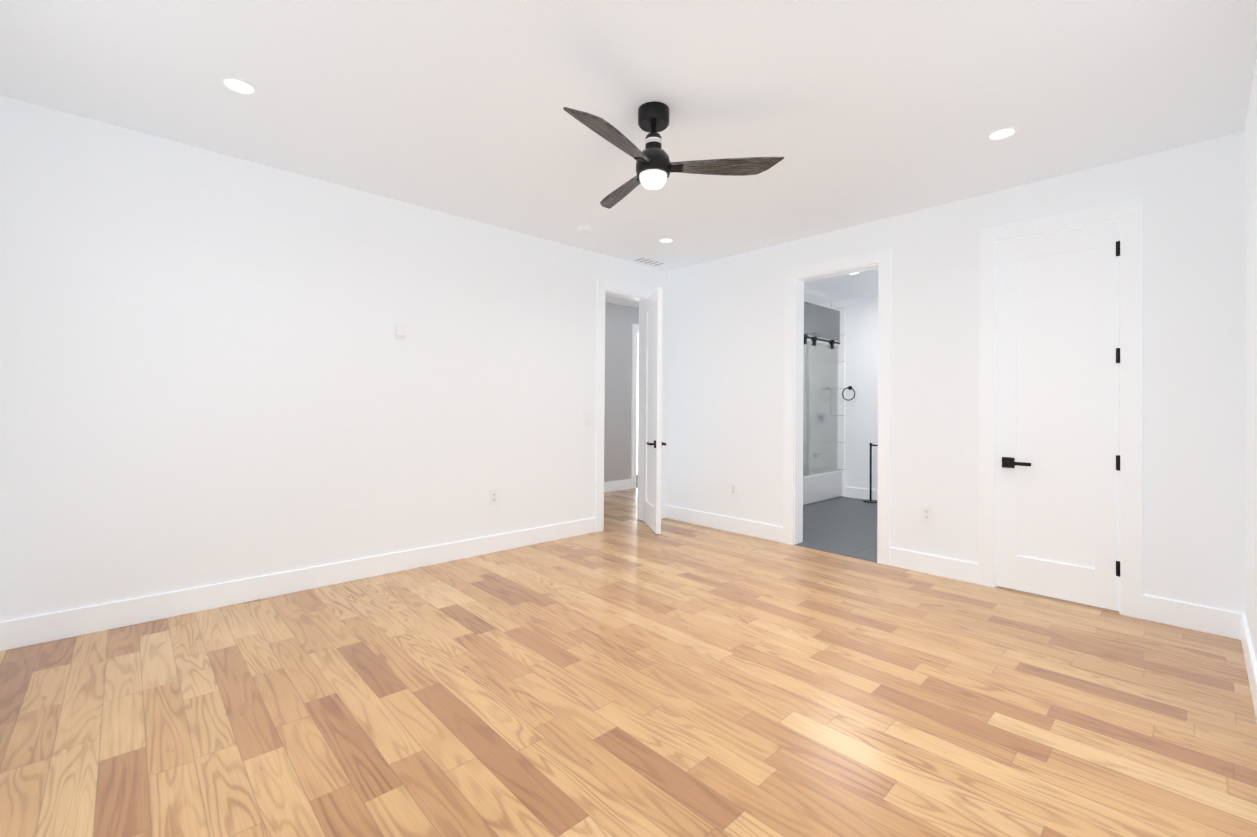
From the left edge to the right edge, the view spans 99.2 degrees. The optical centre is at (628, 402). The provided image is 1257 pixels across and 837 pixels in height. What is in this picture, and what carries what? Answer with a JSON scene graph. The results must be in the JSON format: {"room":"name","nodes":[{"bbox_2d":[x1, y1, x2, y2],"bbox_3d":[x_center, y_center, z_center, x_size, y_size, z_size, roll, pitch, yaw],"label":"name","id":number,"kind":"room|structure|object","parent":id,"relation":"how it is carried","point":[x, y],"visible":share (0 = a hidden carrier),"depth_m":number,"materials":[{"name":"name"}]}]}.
{"room":"empty bedroom","nodes":[
{"label":"empty bedroom","id":0,"kind":"room"},
{"bbox_2d":[0,96,666,621],"bbox_3d":[-0.242,-0.088,4.725,7.240,2.400,0.120,1,-1,-43],"label":"wall","id":1,"kind":"structure","parent":0,"point":[212,370],"depth_m":2.93,"materials":[{"name":"white paint"}]},
{"bbox_2d":[0,517,595,650],"bbox_3d":[-1.508,1.029,3.440,3.361,0.125,0.014,1,-1,-43],"label":"baseboard","id":2,"kind":"structure","parent":1,"relation":"attached to","point":[28,631],"depth_m":2.91,"materials":[{"name":"paint"}]},
{"bbox_2d":[395,321,405,339],"bbox_3d":[-1.476,-0.467,3.468,0.072,0.116,0.020,1,-1,-43],"label":"light switch","id":3,"kind":"object","parent":1,"relation":"attached to","point":[400,330],"visible":1,"depth_m":3.46,"materials":[{"name":"white plastic"}]},
{"bbox_2d":[489,489,497,505],"bbox_3d":[-0.989,0.695,3.933,0.072,0.116,0.008,1,-1,-43],"label":"outlet","id":4,"kind":"object","parent":1,"relation":"attached to","point":[493,496],"visible":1,"depth_m":3.93,"materials":[{"name":"white plastic"}]},
{"bbox_2d":[595,278,653,531],"bbox_3d":[-0.057,0.024,4.898,0.727,2.181,0.156,1,-1,-43],"label":"trim","id":5,"kind":"structure","parent":1,"relation":"attached to","point":[621,290],"depth_m":4.64,"materials":[{"name":"paint"}]},
{"bbox_2d":[643,287,665,533],"bbox_3d":[0.209,0.067,4.763,0.358,2.074,0.473,1,-1,-43],"label":"entry door","id":6,"kind":"structure","parent":1,"relation":"in","point":[653,443],"depth_m":4.69,"materials":[{"name":"paint"}]},
{"bbox_2d":[807,300,844,496],"bbox_3d":[1.851,-0.059,6.207,1.620,2.400,0.590,1,-1,-43],"label":"wall tile","id":7,"kind":"structure","parent":1,"relation":"attached to","point":[839,306],"depth_m":6.57,"materials":[{"name":"white tile"}]},
{"bbox_2d":[604,302,638,481],"bbox_3d":[-0.451,-0.072,6.698,4.840,2.400,0.120,1,-1,-43],"label":"wall","id":8,"kind":"structure","parent":0,"point":[620,320],"depth_m":6.92,"materials":[{"name":"paint"}]},
{"bbox_2d":[604,479,630,491],"bbox_3d":[-1.029,1.055,6.060,2.910,0.125,0.014,1,-1,-43],"label":"baseboard","id":9,"kind":"structure","parent":8,"relation":"attached to","point":[616,485],"depth_m":6.87,"materials":[{"name":"paint"}]},
{"bbox_2d":[631,324,638,488],"bbox_3d":[0.379,0.052,7.383,0.920,2.175,0.018,1,-1,-43],"label":"trim","id":10,"kind":"structure","parent":8,"relation":"attached to","point":[635,328],"depth_m":7.09,"materials":[{"name":"paint"}]},
{"bbox_2d":[0,488,1256,836],"bbox_3d":[0.516,1.141,3.898,7.000,0.060,5.280,1,-1,-43],"label":"floor","id":11,"kind":"structure","parent":0,"point":[626,672],"depth_m":1.90,"materials":[{"name":"brown wood"}]},
{"bbox_2d":[0,0,1256,307],"bbox_3d":[0.193,-1.339,4.284,7.240,0.100,6.520,1,-1,-43],"label":"ceiling","id":12,"kind":"structure","parent":0,"point":[854,112],"depth_m":2.27,"materials":[{"name":"white paint"}]},
{"bbox_2d":[218,75,258,95],"bbox_3d":[-1.622,-1.317,2.228,0.136,0.006,0.136,1,-1,-43],"label":"recessed light","id":13,"kind":"object","parent":12,"relation":"in","point":[238,85],"visible":1,"depth_m":2.23,"materials":[{"name":"white plastic"}]},
{"bbox_2d":[578,225,593,233],"bbox_3d":[-0.316,-1.278,3.961,0.120,0.034,0.120,1,-1,-43],"label":"smoke detector","id":14,"kind":"object","parent":12,"relation":"attached to","point":[585,229],"visible":1,"depth_m":3.92,"materials":[{"name":"white plastic"}]},
{"bbox_2d":[632,257,665,265],"bbox_3d":[0.188,-1.280,4.863,0.300,0.007,0.140,1,-1,-43],"label":"ceiling vent","id":15,"kind":"object","parent":12,"relation":"in","point":[648,261],"visible":0.98,"depth_m":4.85,"materials":[{"name":"white plastic"}]},
{"bbox_2d":[658,238,674,243],"bbox_3d":[0.299,-1.285,4.250,0.136,0.006,0.136,1,-1,-43],"label":"recessed light","id":16,"kind":"object","parent":12,"relation":"in","point":[666,240],"visible":1,"depth_m":4.25,"materials":[{"name":"white plastic"}]},
{"bbox_2d":[563,101,783,208],"bbox_3d":[0.012,-1.132,2.355,0.928,0.348,0.969,1,-1,-43],"label":"fan","id":17,"kind":"object","parent":12,"relation":"hanging from","point":[655,166],"visible":1,"depth_m":2.34,"materials":[{"name":"brown wood"}]},
{"bbox_2d":[985,126,1019,140],"bbox_3d":[1.792,-1.288,2.568,0.136,0.006,0.136,1,-1,-43],"label":"recessed light","id":18,"kind":"object","parent":12,"relation":"in","point":[1002,133],"visible":1,"depth_m":2.56,"materials":[{"name":"white plastic"}]},
{"bbox_2d":[636,333,638,474],"bbox_3d":[-0.227,-0.057,8.212,2.200,2.400,0.020,1,-1,-43],"label":"wall","id":19,"kind":"structure","parent":0,"point":[637,402],"depth_m":8.55,"materials":[{"name":"white paint"}]},
{"bbox_2d":[795,496,876,561],"bbox_3d":[2.179,1.163,5.147,2.566,0.062,2.580,1,-1,-43],"label":"floor","id":20,"kind":"structure","parent":0,"point":[844,526],"depth_m":4.83,"materials":[{"name":"grey tile"}]},
{"bbox_2d":[803,470,841,504],"bbox_3d":[1.873,0.980,6.229,1.506,0.317,0.556,1,-1,-43],"label":"bathtub","id":21,"kind":"object","parent":20,"relation":"on","point":[821,486],"visible":0.25,"depth_m":6.20,"materials":[{"name":"white ceramic"}]},
{"bbox_2d":[803,301,839,475],"bbox_3d":[2.053,-0.155,6.058,1.497,1.948,0.073,1,-1,-43],"label":"door","id":22,"kind":"structure","parent":21,"relation":"on","point":[820,415],"depth_m":6.27,"materials":[{"name":"clear glass"}]},
{"bbox_2d":[863,443,877,502],"bbox_3d":[2.827,0.807,6.162,0.170,0.678,0.245,1,-1,-43],"label":"towel stand","id":23,"kind":"object","parent":20,"relation":"on","point":[870,500],"visible":0.83,"depth_m":6.18,"materials":[{"name":"black metal"}]},
{"bbox_2d":[844,296,877,496],"bbox_3d":[3.167,-0.050,6.078,0.120,2.400,2.580,1,-1,-43],"label":"wall","id":24,"kind":"structure","parent":0,"point":[861,377],"depth_m":6.40,"materials":[{"name":"white paint"}]},
{"bbox_2d":[842,386,854,400],"bbox_3d":[2.673,-0.113,6.479,0.051,0.180,0.162,1,-1,-43],"label":"towel ring","id":25,"kind":"object","parent":24,"relation":"attached to","point":[849,387],"visible":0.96,"depth_m":6.48,"materials":[{"name":"black metal"}]},
{"bbox_2d":[845,487,877,499],"bbox_3d":[3.263,1.086,5.858,0.014,0.125,1.830,1,-1,-43],"label":"baseboard","id":26,"kind":"structure","parent":24,"relation":"attached to","point":[858,493],"depth_m":6.37,"materials":[{"name":"paint"}]},
{"bbox_2d":[666,132,1244,613],"bbox_3d":[1.682,-0.080,3.912,0.120,2.400,3.700,1,-1,-43],"label":"wall","id":27,"kind":"structure","parent":0,"point":[724,410],"depth_m":3.37,"materials":[{"name":"white paint"}]},
{"bbox_2d":[661,505,782,542],"bbox_3d":[0.798,1.058,4.735,0.014,0.125,1.287,1,-1,-43],"label":"baseboard","id":28,"kind":"structure","parent":27,"relation":"attached to","point":[740,526],"depth_m":4.67,"materials":[{"name":"paint"}]},
{"bbox_2d":[730,482,736,495],"bbox_3d":[0.908,0.749,4.626,0.008,0.116,0.072,1,-1,-43],"label":"outlet","id":29,"kind":"object","parent":27,"relation":"attached to","point":[733,488],"visible":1,"depth_m":4.62,"materials":[{"name":"white plastic"}]},
{"bbox_2d":[783,248,891,565],"bbox_3d":[1.575,0.029,4.024,0.156,2.181,0.816,1,-1,-43],"label":"trim","id":30,"kind":"structure","parent":27,"relation":"attached to","point":[796,278],"depth_m":4.15,"materials":[{"name":"paint"}]},
{"bbox_2d":[921,504,932,523],"bbox_3d":[1.957,0.731,3.512,0.008,0.116,0.072,1,-1,-43],"label":"outlet","id":31,"kind":"object","parent":27,"relation":"attached to","point":[926,513],"visible":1,"depth_m":3.51,"materials":[{"name":"white plastic"}]},
{"bbox_2d":[890,547,977,583],"bbox_3d":[1.976,1.056,3.482,0.014,0.125,0.521,1,-1,-43],"label":"baseboard","id":32,"kind":"structure","parent":27,"relation":"attached to","point":[955,569],"depth_m":3.46,"materials":[{"name":"paint"}]},
{"bbox_2d":[997,221,1119,610],"bbox_3d":[2.416,0.069,3.034,0.092,2.074,0.549,1,-1,-43],"label":"closet door","id":33,"kind":"structure","parent":27,"relation":"in","point":[1058,462],"depth_m":3.03,"materials":[{"name":"paint"}]},
{"bbox_2d":[978,198,1142,618],"bbox_3d":[2.461,0.028,3.082,0.156,2.181,0.729,1,-1,-43],"label":"trim","id":34,"kind":"structure","parent":27,"relation":"attached to","point":[1127,215],"depth_m":2.83,"materials":[{"name":"paint"}]},
{"bbox_2d":[1143,595,1235,638],"bbox_3d":[2.760,1.055,2.649,0.014,0.125,0.307,1,-1,-43],"label":"baseboard","id":35,"kind":"structure","parent":27,"relation":"attached to","point":[1215,621],"depth_m":2.63,"materials":[{"name":"paint"}]},
{"bbox_2d":[1244,57,1256,661],"bbox_3d":[1.622,-0.104,1.234,5.170,2.400,0.120,1,-1,-43],"label":"wall","id":36,"kind":"structure","parent":0,"point":[1250,209],"depth_m":2.22,"materials":[{"name":"white paint"}]},
{"bbox_2d":[1236,612,1256,720],"bbox_3d":[1.332,1.030,1.051,4.284,0.125,0.014,1,-1,-43],"label":"baseboard","id":37,"kind":"structure","parent":36,"relation":"attached to","point":[1242,630],"depth_m":2.18,"materials":[{"name":"paint"}]}
]}

